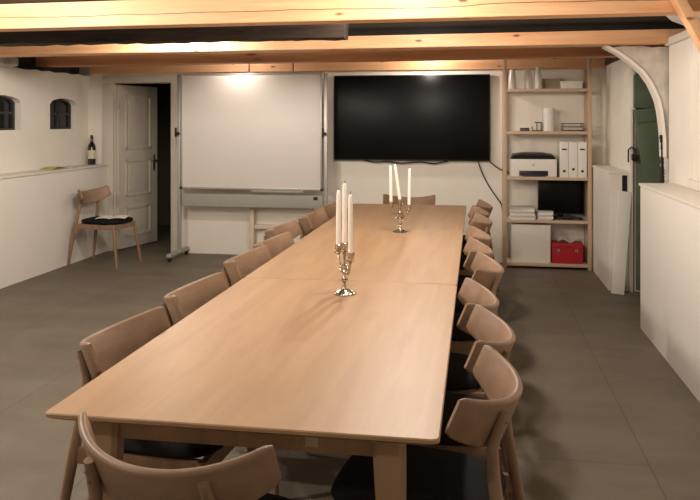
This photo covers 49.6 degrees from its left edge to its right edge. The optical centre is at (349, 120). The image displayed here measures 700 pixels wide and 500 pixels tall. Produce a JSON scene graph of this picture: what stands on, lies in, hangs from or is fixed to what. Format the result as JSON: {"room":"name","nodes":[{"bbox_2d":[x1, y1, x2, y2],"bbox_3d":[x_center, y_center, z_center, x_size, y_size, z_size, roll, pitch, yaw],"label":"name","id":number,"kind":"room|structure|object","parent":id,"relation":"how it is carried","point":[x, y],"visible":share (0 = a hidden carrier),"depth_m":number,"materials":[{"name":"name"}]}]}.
{"room":"meeting room","nodes":[
{"label":"meeting room","id":0,"kind":"room"},
{"bbox_2d":[0,66,88,173],"bbox_3d":[-4.048,0.486,3.765,0.220,2.069,10.500,0,0,9],"label":"wall","id":1,"kind":"structure","parent":0,"point":[32,145],"depth_m":7.94,"materials":[{"name":"white paint"}]},
{"bbox_2d":[0,96,14,129],"bbox_3d":[-3.436,-0.080,7.322,0.040,0.360,0.620,0,0,9],"label":"window","id":2,"kind":"structure","parent":1,"relation":"in","point":[7,105],"depth_m":7.52,"materials":[{"name":"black glass"}]},
{"bbox_2d":[0,57,17,65],"bbox_3d":[-3.316,-0.566,7.049,0.185,0.096,0.620,0,0,9],"label":"trim","id":3,"kind":"structure","parent":1,"relation":"attached to","point":[4,61],"depth_m":7.16,"materials":[{"name":"paint"}]},
{"bbox_2d":[13,56,78,73],"bbox_3d":[-4.245,-0.623,3.797,0.380,0.215,10.500,0,0,9],"label":"trim","id":4,"kind":"structure","parent":1,"relation":"attached to","point":[29,63],"depth_m":8.06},
{"bbox_2d":[0,166,106,288],"bbox_3d":[-3.816,1.022,3.726,0.250,0.995,10.500,0,0,9],"label":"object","id":5,"kind":"structure","parent":1,"relation":"attached to","point":[38,212],"depth_m":7.57,"materials":[{"name":"white paint"}]},
{"bbox_2d":[0,164,108,178],"bbox_3d":[-3.808,0.515,3.725,0.265,0.020,10.500,0,0,9],"label":"trim","id":6,"kind":"structure","parent":1,"relation":"attached to","point":[84,166],"depth_m":7.65,"materials":[{"name":"white paint"}]},
{"bbox_2d":[39,166,66,169],"bbox_3d":[-3.102,0.489,7.926,0.120,0.026,0.340,0,0,9],"label":"leaflet","id":7,"kind":"object","parent":6,"relation":"on","point":[48,167],"visible":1,"depth_m":7.85,"materials":[{"name":"yellow paper"}]},
{"bbox_2d":[88,135,95,164],"bbox_3d":[-2.991,0.334,8.779,0.091,0.342,0.091,0,0,9],"label":"wine bottle","id":8,"kind":"object","parent":6,"relation":"on","point":[91,147],"visible":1,"depth_m":8.74,"materials":[{"name":"black glass"}]},
{"bbox_2d":[50,99,70,128],"bbox_3d":[-3.256,-0.080,8.403,0.040,0.360,0.570,0,0,9],"label":"window","id":9,"kind":"structure","parent":1,"relation":"in","point":[60,109],"depth_m":8.48,"materials":[{"name":"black glass"}]},
{"bbox_2d":[0,24,347,46],"bbox_3d":[-1.905,-0.657,5.710,3.810,0.156,0.182,0,0,9],"label":"trim","id":10,"kind":"structure","parent":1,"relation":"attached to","point":[329,32],"depth_m":5.53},
{"bbox_2d":[121,83,170,224],"bbox_3d":[-2.431,0.370,10.075,1.900,2.300,2.120,0,0,9],"label":"doorway","id":11,"kind":"structure","parent":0,"point":[163,89],"depth_m":11.10,"materials":[{"name":"black"}]},
{"bbox_2d":[116,85,156,248],"bbox_3d":[-2.567,0.541,9.213,0.117,1.933,0.708,0,0,24],"label":"door","id":12,"kind":"structure","parent":11,"relation":"in","point":[136,106],"depth_m":9.18,"materials":[{"name":"paint"}]},
{"bbox_2d":[0,0,685,56],"bbox_3d":[-0.865,-0.780,3.337,7.200,0.080,10.700,0,0,9],"label":"ceiling","id":13,"kind":"structure","parent":0,"point":[640,22],"depth_m":5.94,"materials":[{"name":"paint"}]},
{"bbox_2d":[0,225,699,499],"bbox_3d":[-0.692,1.570,4.373,7.200,0.100,12.800,0,0,9],"label":"floor","id":14,"kind":"structure","parent":0,"point":[600,413],"depth_m":4.44,"materials":[{"name":"grey tile"}]},
{"bbox_2d":[67,186,141,268],"bbox_3d":[-2.617,1.117,8.095,0.615,0.810,0.509,0,0,17],"label":"dining chair","id":15,"kind":"object","parent":14,"relation":"on","point":[97,194],"visible":0.98,"depth_m":7.98,"materials":[{"name":"brown wood"}]},
{"bbox_2d":[96,215,127,218],"bbox_3d":[-2.519,1.017,8.022,0.300,0.014,0.210,0,0,-5],"label":"magazine","id":16,"kind":"object","parent":15,"relation":"on","point":[103,216],"visible":1,"depth_m":8.02,"materials":[{"name":"paper"}]},
{"bbox_2d":[59,306,255,499],"bbox_3d":[-0.649,1.117,2.643,0.615,0.810,0.509,0,0,13],"label":"dining chair","id":17,"kind":"object","parent":14,"relation":"on","point":[100,351],"visible":0.41,"depth_m":2.50,"materials":[{"name":"brown wood"}]},
{"bbox_2d":[78,411,292,499],"bbox_3d":[-0.364,1.117,1.891,0.535,0.810,0.633,0,0,22],"label":"dining chair","id":18,"kind":"object","parent":14,"relation":"on","point":[251,475],"visible":1,"depth_m":1.65,"materials":[{"name":"brown wood"}]},
{"bbox_2d":[161,272,309,495],"bbox_3d":[-0.530,1.117,3.302,0.615,0.810,0.509,0,0,12],"label":"dining chair","id":19,"kind":"object","parent":14,"relation":"on","point":[183,301],"visible":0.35,"depth_m":3.43,"materials":[{"name":"brown wood"}]},
{"bbox_2d":[166,72,327,261],"bbox_3d":[-1.092,0.496,8.281,1.724,2.047,0.540,0,0,9],"label":"whiteboard","id":20,"kind":"object","parent":14,"relation":"on","point":[255,132],"visible":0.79,"depth_m":8.28,"materials":[{"name":"plastic"}]},
{"bbox_2d":[251,190,303,192],"bbox_3d":[-0.786,0.762,8.202,0.580,0.020,0.035,0,0,9],"label":"tray","id":21,"kind":"object","parent":20,"relation":"on","point":[281,191],"depth_m":8.19,"materials":[{"name":"grey paint"}]},
{"bbox_2d":[222,245,271,287],"bbox_3d":[-0.406,1.117,4.077,0.615,0.810,0.509,0,0,12],"label":"dining chair","id":22,"kind":"object","parent":14,"relation":"on","point":[238,267],"visible":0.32,"depth_m":4.22,"materials":[{"name":"brown wood"}]},
{"bbox_2d":[45,278,456,499],"bbox_3d":[-0.155,1.150,2.816,1.054,0.740,1.779,0,0,9],"label":"dining table","id":23,"kind":"object","parent":14,"relation":"on","point":[284,364],"visible":0.98,"depth_m":2.30,"materials":[{"name":"brown wood"}]},
{"bbox_2d":[333,242,355,295],"bbox_3d":[-0.025,0.664,3.420,0.153,0.231,0.103,0,0,35],"label":"candelabrum","id":24,"kind":"object","parent":23,"relation":"on","point":[344,268],"visible":0.99,"depth_m":3.41,"materials":[{"name":"silver metal"}]},
{"bbox_2d":[334,244,341,253],"bbox_3d":[-0.053,0.589,3.477,0.041,0.046,0.042,0,0,-38],"label":"cup","id":25,"kind":"object","parent":24,"relation":"on","point":[337,247],"depth_m":3.46,"materials":[{"name":"silver metal"}]},
{"bbox_2d":[336,189,340,244],"bbox_3d":[-0.053,0.442,3.477,0.023,0.274,0.023,0,0,9],"label":"candle","id":26,"kind":"object","parent":24,"relation":"on","point":[338,195],"visible":1,"depth_m":3.47,"materials":[{"name":"white wax"}]},
{"bbox_2d":[340,242,347,251],"bbox_3d":[-0.025,0.572,3.420,0.041,0.046,0.042,0,0,-38],"label":"cup","id":27,"kind":"object","parent":24,"relation":"on","point":[344,246],"depth_m":3.41,"materials":[{"name":"silver metal"}]},
{"bbox_2d":[342,180,346,242],"bbox_3d":[-0.025,0.415,3.420,0.023,0.294,0.023,0,0,9],"label":"candle","id":28,"kind":"object","parent":24,"relation":"on","point":[344,188],"visible":1,"depth_m":3.41,"materials":[{"name":"white wax"}]},
{"bbox_2d":[348,192,352,252],"bbox_3d":[0.003,0.455,3.364,0.023,0.284,0.023,0,0,9],"label":"candle","id":29,"kind":"object","parent":24,"relation":"on","point":[350,200],"visible":1,"depth_m":3.35,"materials":[{"name":"white wax"}]},
{"bbox_2d":[346,252,355,262],"bbox_3d":[0.004,0.607,3.364,0.041,0.046,0.042,0,0,-38],"label":"cup","id":30,"kind":"object","parent":24,"relation":"on","point":[350,256],"depth_m":3.35,"materials":[{"name":"silver metal"}]},
{"bbox_2d":[253,232,294,257],"bbox_3d":[-0.318,1.117,4.605,0.615,0.810,0.509,0,0,13],"label":"dining chair","id":31,"kind":"object","parent":14,"relation":"on","point":[277,244],"visible":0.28,"depth_m":4.80,"materials":[{"name":"brown wood"}]},
{"bbox_2d":[249,207,314,249],"bbox_3d":[-0.704,1.232,8.450,0.850,0.575,0.100,0,0,9],"label":"wooden frame","id":32,"kind":"object","parent":14,"relation":"on","point":[253,226],"visible":0.29,"depth_m":8.47,"materials":[{"name":"white wood"}]},
{"bbox_2d":[263,220,300,239],"bbox_3d":[-0.315,1.117,5.202,0.615,0.810,0.509,0,0,12],"label":"dining chair","id":33,"kind":"object","parent":14,"relation":"on","point":[292,226],"visible":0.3,"depth_m":5.41,"materials":[{"name":"brown wood"}]},
{"bbox_2d":[298,209,328,239],"bbox_3d":[-0.133,1.117,5.872,0.615,0.810,0.509,0,0,12],"label":"dining chair","id":34,"kind":"object","parent":14,"relation":"on","point":[308,223],"visible":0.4,"depth_m":6.03,"materials":[{"name":"brown wood"}]},
{"bbox_2d":[314,201,335,219],"bbox_3d":[-0.038,1.117,6.444,0.615,0.810,0.509,0,0,11],"label":"dining chair","id":35,"kind":"object","parent":14,"relation":"on","point":[330,208],"visible":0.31,"depth_m":6.65,"materials":[{"name":"brown wood"}]},
{"bbox_2d":[245,228,462,285],"bbox_3d":[0.139,1.150,4.584,1.054,0.740,1.794,0,0,9],"label":"dining table","id":36,"kind":"object","parent":14,"relation":"on","point":[381,255],"visible":0.51,"depth_m":4.30,"materials":[{"name":"brown wood"}]},
{"bbox_2d":[388,199,411,232],"bbox_3d":[0.351,0.664,5.314,0.153,0.231,0.102,0,0,-16],"label":"candelabrum","id":37,"kind":"object","parent":36,"relation":"on","point":[399,215],"visible":1,"depth_m":5.30,"materials":[{"name":"silver metal"}]},
{"bbox_2d":[389,164,392,201],"bbox_3d":[0.287,0.439,5.328,0.023,0.279,0.023,-1,0,9],"label":"candle","id":38,"kind":"object","parent":37,"relation":"on","point":[390,167],"visible":1,"depth_m":5.32,"materials":[{"name":"white wax"}]},
{"bbox_2d":[394,164,400,199],"bbox_3d":[0.335,0.427,5.317,0.054,0.274,0.023,0,0,9],"label":"candle","id":39,"kind":"object","parent":37,"relation":"on","point":[395,166],"visible":1,"depth_m":5.31,"materials":[{"name":"white wax"}]},
{"bbox_2d":[407,168,410,204],"bbox_3d":[0.415,0.457,5.300,0.023,0.279,0.023,1,0,9],"label":"candle","id":40,"kind":"object","parent":37,"relation":"on","point":[409,170],"visible":1,"depth_m":5.29,"materials":[{"name":"white wax"}]},
{"bbox_2d":[319,204,465,231],"bbox_3d":[0.420,1.150,6.279,1.054,0.740,1.629,0,0,9],"label":"dining table","id":41,"kind":"object","parent":14,"relation":"on","point":[365,216],"visible":0.43,"depth_m":6.13,"materials":[{"name":"brown wood"}]},
{"bbox_2d":[383,194,435,204],"bbox_3d":[0.552,1.117,7.226,0.509,0.810,0.615,0,0,9],"label":"dining chair","id":42,"kind":"object","parent":14,"relation":"on","point":[426,200],"visible":0.27,"depth_m":7.41,"materials":[{"name":"brown wood"}]},
{"bbox_2d":[331,345,524,499],"bbox_3d":[0.231,1.117,2.217,0.615,0.810,0.509,0,0,17],"label":"dining chair","id":43,"kind":"object","parent":14,"relation":"on","point":[432,473],"visible":0.98,"depth_m":2.17,"materials":[{"name":"brown wood"}]},
{"bbox_2d":[409,305,515,499],"bbox_3d":[0.320,1.117,2.719,0.615,0.810,0.509,0,0,9],"label":"dining chair","id":44,"kind":"object","parent":14,"relation":"on","point":[485,327],"visible":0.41,"depth_m":2.65,"materials":[{"name":"brown wood"}]},
{"bbox_2d":[454,237,493,312],"bbox_3d":[0.567,1.117,4.422,0.615,0.810,0.509,0,0,8],"label":"dining chair","id":45,"kind":"object","parent":14,"relation":"on","point":[472,246],"visible":0.27,"depth_m":4.40,"materials":[{"name":"brown wood"}]},
{"bbox_2d":[457,226,491,291],"bbox_3d":[0.654,1.117,4.935,0.615,0.810,0.509,0,0,8],"label":"dining chair","id":46,"kind":"object","parent":14,"relation":"on","point":[473,232],"visible":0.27,"depth_m":5.00,"materials":[{"name":"brown wood"}]},
{"bbox_2d":[461,205,489,254],"bbox_3d":[0.871,1.117,6.191,0.615,0.810,0.509,0,0,8],"label":"dining chair","id":47,"kind":"object","parent":14,"relation":"on","point":[474,209],"visible":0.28,"depth_m":6.28,"materials":[{"name":"brown wood"}]},
{"bbox_2d":[445,278,508,499],"bbox_3d":[0.363,1.117,3.224,0.615,0.810,0.509,0,0,8],"label":"dining chair","id":48,"kind":"object","parent":14,"relation":"on","point":[471,293],"visible":0.35,"depth_m":3.10,"materials":[{"name":"brown wood"}]},
{"bbox_2d":[459,213,497,309],"bbox_3d":[0.798,1.117,5.691,0.615,0.810,0.509,0,0,12],"label":"dining chair","id":49,"kind":"object","parent":14,"relation":"on","point":[479,221],"visible":0.29,"depth_m":5.50,"materials":[{"name":"brown wood"}]},
{"bbox_2d":[462,199,498,289],"bbox_3d":[0.990,1.117,6.693,0.615,0.810,0.509,0,0,13],"label":"dining chair","id":50,"kind":"object","parent":14,"relation":"on","point":[481,204],"visible":0.24,"depth_m":6.78,"materials":[{"name":"brown wood"}]},
{"bbox_2d":[450,252,512,429],"bbox_3d":[0.523,1.117,3.915,0.615,0.810,0.509,0,0,10],"label":"dining chair","id":51,"kind":"object","parent":14,"relation":"on","point":[488,272],"visible":0.36,"depth_m":3.72,"materials":[{"name":"brown wood"}]},
{"bbox_2d":[502,58,591,270],"bbox_3d":[2.043,0.430,7.912,0.885,2.180,0.291,0,0,9],"label":"shelf unit","id":52,"kind":"object","parent":14,"relation":"on","point":[587,220],"visible":0.94,"depth_m":7.79,"materials":[{"name":"brown wood"}]},
{"bbox_2d":[508,70,515,88],"bbox_3d":[1.698,-0.435,7.929,0.084,0.205,0.083,0,0,9],"label":"jug","id":53,"kind":"object","parent":52,"relation":"on","point":[512,76],"visible":0.9,"depth_m":7.90,"materials":[{"name":"white ceramic"}]},
{"bbox_2d":[508,205,535,219],"bbox_3d":[1.797,0.955,7.922,0.270,0.126,0.219,0,0,9],"label":"paper stack","id":54,"kind":"object","parent":52,"relation":"on","point":[517,212],"visible":1,"depth_m":7.82,"materials":[{"name":"white paper"}]},
{"bbox_2d":[524,68,531,88],"bbox_3d":[1.856,-0.440,7.903,0.084,0.215,0.083,0,0,9],"label":"jug","id":55,"kind":"object","parent":52,"relation":"on","point":[527,77],"visible":0.91,"depth_m":7.87,"materials":[{"name":"white ceramic"}]},
{"bbox_2d":[511,222,550,262],"bbox_3d":[1.891,1.268,7.947,0.394,0.390,0.224,0,0,9],"label":"crate","id":56,"kind":"object","parent":52,"relation":"on","point":[530,242],"visible":0.87,"depth_m":7.84,"materials":[{"name":"paint"}]},
{"bbox_2d":[509,152,556,176],"bbox_3d":[1.910,0.453,7.925,0.470,0.250,0.248,0,0,9],"label":"printer","id":57,"kind":"object","parent":52,"relation":"on","point":[521,164],"visible":1,"depth_m":7.82,"materials":[{"name":"white plastic"}]},
{"bbox_2d":[510,152,554,158],"bbox_3d":[1.911,0.360,7.926,0.450,0.065,0.225,0,0,9],"label":"tray","id":58,"kind":"object","parent":57,"relation":"on","point":[521,155],"depth_m":7.85,"materials":[{"name":"black plastic"}]},
{"bbox_2d":[522,175,545,176],"bbox_3d":[1.891,0.564,7.808,0.240,0.016,0.010,0,0,9],"label":"tray","id":59,"kind":"object","parent":57,"relation":"on","point":[522,175],"depth_m":7.80,"materials":[{"name":"black plastic"}]},
{"bbox_2d":[531,122,541,130],"bbox_3d":[1.948,0.058,7.908,0.100,0.095,0.100,0,0,9],"label":"desk organizer","id":60,"kind":"object","parent":52,"relation":"on","point":[535,122],"visible":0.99,"depth_m":7.87,"materials":[{"name":"black plastic"}]},
{"bbox_2d":[534,66,541,88],"bbox_3d":[1.955,-0.450,7.886,0.084,0.235,0.083,0,0,9],"label":"jug","id":61,"kind":"object","parent":52,"relation":"on","point":[537,74],"visible":0.97,"depth_m":7.86,"materials":[{"name":"white ceramic"}]},
{"bbox_2d":[537,210,552,219],"bbox_3d":[2.015,0.973,7.818,0.166,0.090,0.117,0,0,9],"label":"paper stack","id":62,"kind":"object","parent":52,"relation":"on","point":[542,214],"visible":1,"depth_m":7.77,"materials":[{"name":"white paper"}]},
{"bbox_2d":[542,108,554,130],"bbox_3d":[2.066,-0.015,7.888,0.125,0.240,0.125,0,0,9],"label":"paper roll","id":63,"kind":"object","parent":52,"relation":"on","point":[548,114],"visible":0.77,"depth_m":7.84,"materials":[{"name":"white paper"}]},
{"bbox_2d":[542,78,561,88],"bbox_3d":[2.127,-0.390,7.976,0.200,0.115,0.022,0,0,9],"label":"box","id":64,"kind":"object","parent":52,"relation":"on","point":[547,83],"visible":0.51,"depth_m":7.97,"materials":[{"name":"brown cardboard"}]},
{"bbox_2d":[538,180,583,218],"bbox_3d":[2.204,0.820,7.921,0.470,0.395,0.150,0,0,9],"label":"monitor","id":65,"kind":"object","parent":52,"relation":"on","point":[561,197],"visible":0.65,"depth_m":7.91,"materials":[{"name":"black plastic"}]},
{"bbox_2d":[557,142,568,176],"bbox_3d":[2.211,0.398,7.871,0.086,0.360,0.246,0,0,9],"label":"binder","id":66,"kind":"object","parent":52,"relation":"on","point":[562,147],"visible":1,"depth_m":7.75,"materials":[{"name":"white cardboard"}]},
{"bbox_2d":[550,240,582,263],"bbox_3d":[2.246,1.359,7.870,0.316,0.206,0.222,0,0,9],"label":"box","id":67,"kind":"object","parent":52,"relation":"on","point":[561,251],"visible":0.97,"depth_m":7.77,"materials":[{"name":"plastic"}]},
{"bbox_2d":[558,235,578,242],"bbox_3d":[2.263,1.227,7.850,0.230,0.061,0.190,0,0,9],"label":"papers","id":68,"kind":"object","parent":67,"relation":"on","point":[564,237],"visible":1,"depth_m":7.88,"materials":[{"name":"white paper"}]},
{"bbox_2d":[557,215,582,219],"bbox_3d":[2.266,0.994,7.793,0.262,0.044,0.080,0,0,9],"label":"coiled cable","id":69,"kind":"object","parent":52,"relation":"on","point":[569,217],"visible":1,"depth_m":7.77,"materials":[{"name":"rubber"}]},
{"bbox_2d":[559,81,582,88],"bbox_3d":[2.288,-0.371,7.851,0.216,0.077,0.166,0,0,9],"label":"carton","id":70,"kind":"object","parent":52,"relation":"on","point":[563,84],"visible":0.92,"depth_m":7.77,"materials":[{"name":"cardboard"}]},
{"bbox_2d":[561,123,583,130],"bbox_3d":[2.297,0.063,7.840,0.208,0.085,0.168,0,0,9],"label":"tray","id":71,"kind":"object","parent":52,"relation":"on","point":[562,129],"visible":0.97,"depth_m":7.77,"materials":[{"name":"metal"}]},
{"bbox_2d":[569,142,577,177],"bbox_3d":[2.299,0.398,7.856,0.086,0.360,0.246,0,0,9],"label":"binder","id":72,"kind":"object","parent":52,"relation":"on","point":[573,146],"visible":0.91,"depth_m":7.74,"materials":[{"name":"white cardboard"}]},
{"bbox_2d":[578,142,586,177],"bbox_3d":[2.388,0.398,7.841,0.086,0.360,0.246,0,0,9],"label":"binder","id":73,"kind":"object","parent":52,"relation":"on","point":[582,146],"visible":0.91,"depth_m":7.72,"materials":[{"name":"white cardboard"}]},
{"bbox_2d":[592,164,628,290],"bbox_3d":[2.497,0.985,7.373,0.178,1.070,1.225,0,0,9],"label":"base cabinet","id":74,"kind":"object","parent":14,"relation":"on","point":[607,180],"visible":0.8,"depth_m":6.97,"materials":[{"name":"white paint"}]},
{"bbox_2d":[611,191,631,294],"bbox_3d":[2.394,1.071,6.688,0.221,0.901,0.098,0,0,-43],"label":"leaning board","id":75,"kind":"object","parent":14,"relation":"on","point":[624,198],"visible":1,"depth_m":6.68,"materials":[{"name":"white paint"}]},
{"bbox_2d":[633,107,659,182],"bbox_3d":[2.751,0.671,6.617,0.527,1.616,0.038,0,0,9],"label":"door","id":76,"kind":"structure","parent":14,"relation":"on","point":[646,124],"depth_m":6.63,"materials":[{"name":"paint"}]},
{"bbox_2d":[639,179,699,401],"bbox_3d":[1.595,0.958,1.610,0.259,1.125,8.000,0,0,9],"label":"half wall","id":77,"kind":"structure","parent":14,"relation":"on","point":[669,212],"depth_m":4.68,"materials":[{"name":"white paint"}]},
{"bbox_2d":[79,57,620,261],"bbox_3d":[-0.005,0.390,8.506,7.200,2.260,0.180,0,0,9],"label":"wall","id":78,"kind":"structure","parent":0,"point":[205,229],"depth_m":8.24,"materials":[{"name":"white paint"}]},
{"bbox_2d":[102,75,176,251],"bbox_3d":[-2.427,0.495,8.804,0.955,2.050,0.027,0,0,9],"label":"trim","id":79,"kind":"structure","parent":78,"relation":"attached to","point":[108,82],"depth_m":8.85,"materials":[{"name":"paint"}]},
{"bbox_2d":[90,64,249,73],"bbox_3d":[-2.087,-0.645,8.730,1.920,0.180,0.060,0,0,9],"label":"trim","id":80,"kind":"structure","parent":78,"relation":"attached to","point":[224,67],"depth_m":8.69,"materials":[{"name":"brown wood"}]},
{"bbox_2d":[250,63,293,71],"bbox_3d":[-0.881,-0.645,8.530,0.495,0.180,0.060,0,0,9],"label":"trim","id":81,"kind":"structure","parent":78,"relation":"attached to","point":[280,67],"depth_m":8.50,"materials":[{"name":"brown wood"}]},
{"bbox_2d":[334,74,489,163],"bbox_3d":[0.664,-0.017,8.265,1.698,0.968,0.073,0,0,9],"label":"wall screen","id":82,"kind":"object","parent":78,"relation":"attached to","point":[417,118],"visible":1,"depth_m":8.23,"materials":[{"name":"black plastic"}]},
{"bbox_2d":[478,161,501,207],"bbox_3d":[1.508,0.710,8.147,0.279,0.622,0.024,0,0,4],"label":"cable","id":83,"kind":"object","parent":82,"relation":"hanging from","point":[478,161],"visible":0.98,"depth_m":8.15,"materials":[{"name":"rubber"}]},
{"bbox_2d":[294,58,604,71],"bbox_3d":[1.023,-0.645,8.213,3.335,0.180,0.060,0,0,9],"label":"trim","id":84,"kind":"structure","parent":78,"relation":"attached to","point":[563,63],"depth_m":8.17,"materials":[{"name":"brown wood"}]},
{"bbox_2d":[606,60,639,291],"bbox_3d":[3.010,0.470,7.295,0.855,2.100,1.220,0,0,9],"label":"wall","id":85,"kind":"structure","parent":0,"point":[617,73],"depth_m":7.15,"materials":[{"name":"white paint"}]},
{"bbox_2d":[36,46,659,67],"bbox_3d":[-0.340,-0.630,7.470,6.342,0.100,0.180,0,0,13],"label":"beam","id":86,"kind":"structure","parent":85,"relation":"attached to","point":[552,52],"depth_m":7.37,"materials":[{"name":"brown wood"}]},
{"bbox_2d":[629,66,634,291],"bbox_3d":[2.509,0.505,6.735,0.042,2.030,0.050,0,0,9],"label":"trim","id":87,"kind":"structure","parent":85,"relation":"attached to","point":[631,71],"depth_m":6.72,"materials":[{"name":"white paint"}]},
{"bbox_2d":[627,147,637,161],"bbox_3d":[2.488,0.294,6.679,0.088,0.142,0.042,0,0,32],"label":"padlock","id":88,"kind":"object","parent":85,"relation":"attached to","point":[634,157],"visible":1,"depth_m":6.67,"materials":[{"name":"metal"}]},
{"bbox_2d":[636,108,645,289],"bbox_3d":[2.829,0.670,6.683,0.580,1.660,0.043,0,0,9],"label":"door","id":89,"kind":"structure","parent":85,"relation":"in","point":[639,176],"depth_m":6.72,"materials":[{"name":"green paint"}]},
{"bbox_2d":[669,38,699,186],"bbox_3d":[1.889,0.465,1.637,0.310,2.110,8.250,0,0,9],"label":"wall","id":90,"kind":"structure","parent":0,"point":[679,53],"depth_m":5.36,"materials":[{"name":"white paint"}]},
{"bbox_2d":[0,29,685,56],"bbox_3d":[-0.389,-0.630,6.261,6.630,0.100,0.220,0,0,11],"label":"beam","id":91,"kind":"structure","parent":90,"relation":"attached to","point":[651,37],"depth_m":6.02,"materials":[{"name":"brown wood"}]},
{"bbox_2d":[0,0,699,31],"bbox_3d":[-0.671,-0.657,4.561,6.625,0.155,0.150,0,0,11],"label":"beam","id":92,"kind":"structure","parent":90,"relation":"attached to","point":[121,14],"depth_m":4.44,"materials":[{"name":"brown wood"}]},
{"bbox_2d":[601,45,666,156],"bbox_3d":[2.186,-0.159,5.848,0.457,0.869,0.135,0,0,9],"label":"trim","id":93,"kind":"structure","parent":90,"relation":"attached to","point":[657,101],"depth_m":5.79,"materials":[{"name":"white paint"}]},
{"bbox_2d":[613,46,668,156],"bbox_3d":[2.239,-0.150,5.845,0.560,0.860,0.115,0,0,9],"label":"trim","id":94,"kind":"structure","parent":90,"relation":"attached to","point":[654,61],"depth_m":5.77,"materials":[{"name":"paint"}]},
{"bbox_2d":[659,135,664,182],"bbox_3d":[2.380,0.322,5.779,0.050,0.437,0.049,0,0,9],"label":"trim","id":95,"kind":"structure","parent":90,"relation":"attached to","point":[661,180],"depth_m":5.77,"materials":[{"name":"metal"}]},
{"bbox_2d":[660,157,668,182],"bbox_3d":[2.451,0.890,5.814,0.112,1.260,0.125,0,0,9],"label":"trim","id":96,"kind":"structure","parent":90,"relation":"attached to","point":[666,159],"depth_m":5.76,"materials":[{"name":"paint"}]},
{"bbox_2d":[664,30,690,45],"bbox_3d":[1.887,-0.593,1.638,0.375,0.055,8.250,0,0,9],"label":"trim","id":97,"kind":"structure","parent":90,"relation":"attached to","point":[684,35],"depth_m":5.35,"materials":[{"name":"white paint"}]},
{"bbox_2d":[666,15,699,24],"bbox_3d":[2.280,-0.657,4.740,0.556,0.155,0.600,0,0,9],"label":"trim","id":98,"kind":"structure","parent":90,"relation":"attached to","point":[676,19],"depth_m":4.91,"materials":[{"name":"paint"}]},
{"bbox_2d":[670,0,699,52],"bbox_3d":[1.886,-0.316,3.944,0.472,0.833,0.100,0,0,9],"label":"beam","id":99,"kind":"structure","parent":90,"relation":"attached to","point":[683,8],"depth_m":3.92,"materials":[{"name":"brown wood"}]},
{"bbox_2d":[690,38,692,178],"bbox_3d":[2.310,-0.087,5.126,0.023,0.955,0.030,0,0,9],"label":"trim","id":100,"kind":"structure","parent":90,"relation":"attached to","point":[691,40],"depth_m":5.11,"materials":[{"name":"white paint"}]},
{"bbox_3d":[3.148,0.420,6.132,0.200,2.200,1.030,0,0,9],"label":"wall","id":101,"kind":"structure","parent":0,"visible":0},
{"bbox_2d":[633,74,654,107],"bbox_3d":[2.807,-0.263,6.632,0.618,0.295,0.055,0,0,9],"label":"transom panel","id":102,"kind":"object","parent":101,"relation":"attached to","point":[642,98],"depth_m":6.65,"materials":[{"name":"green paint"}]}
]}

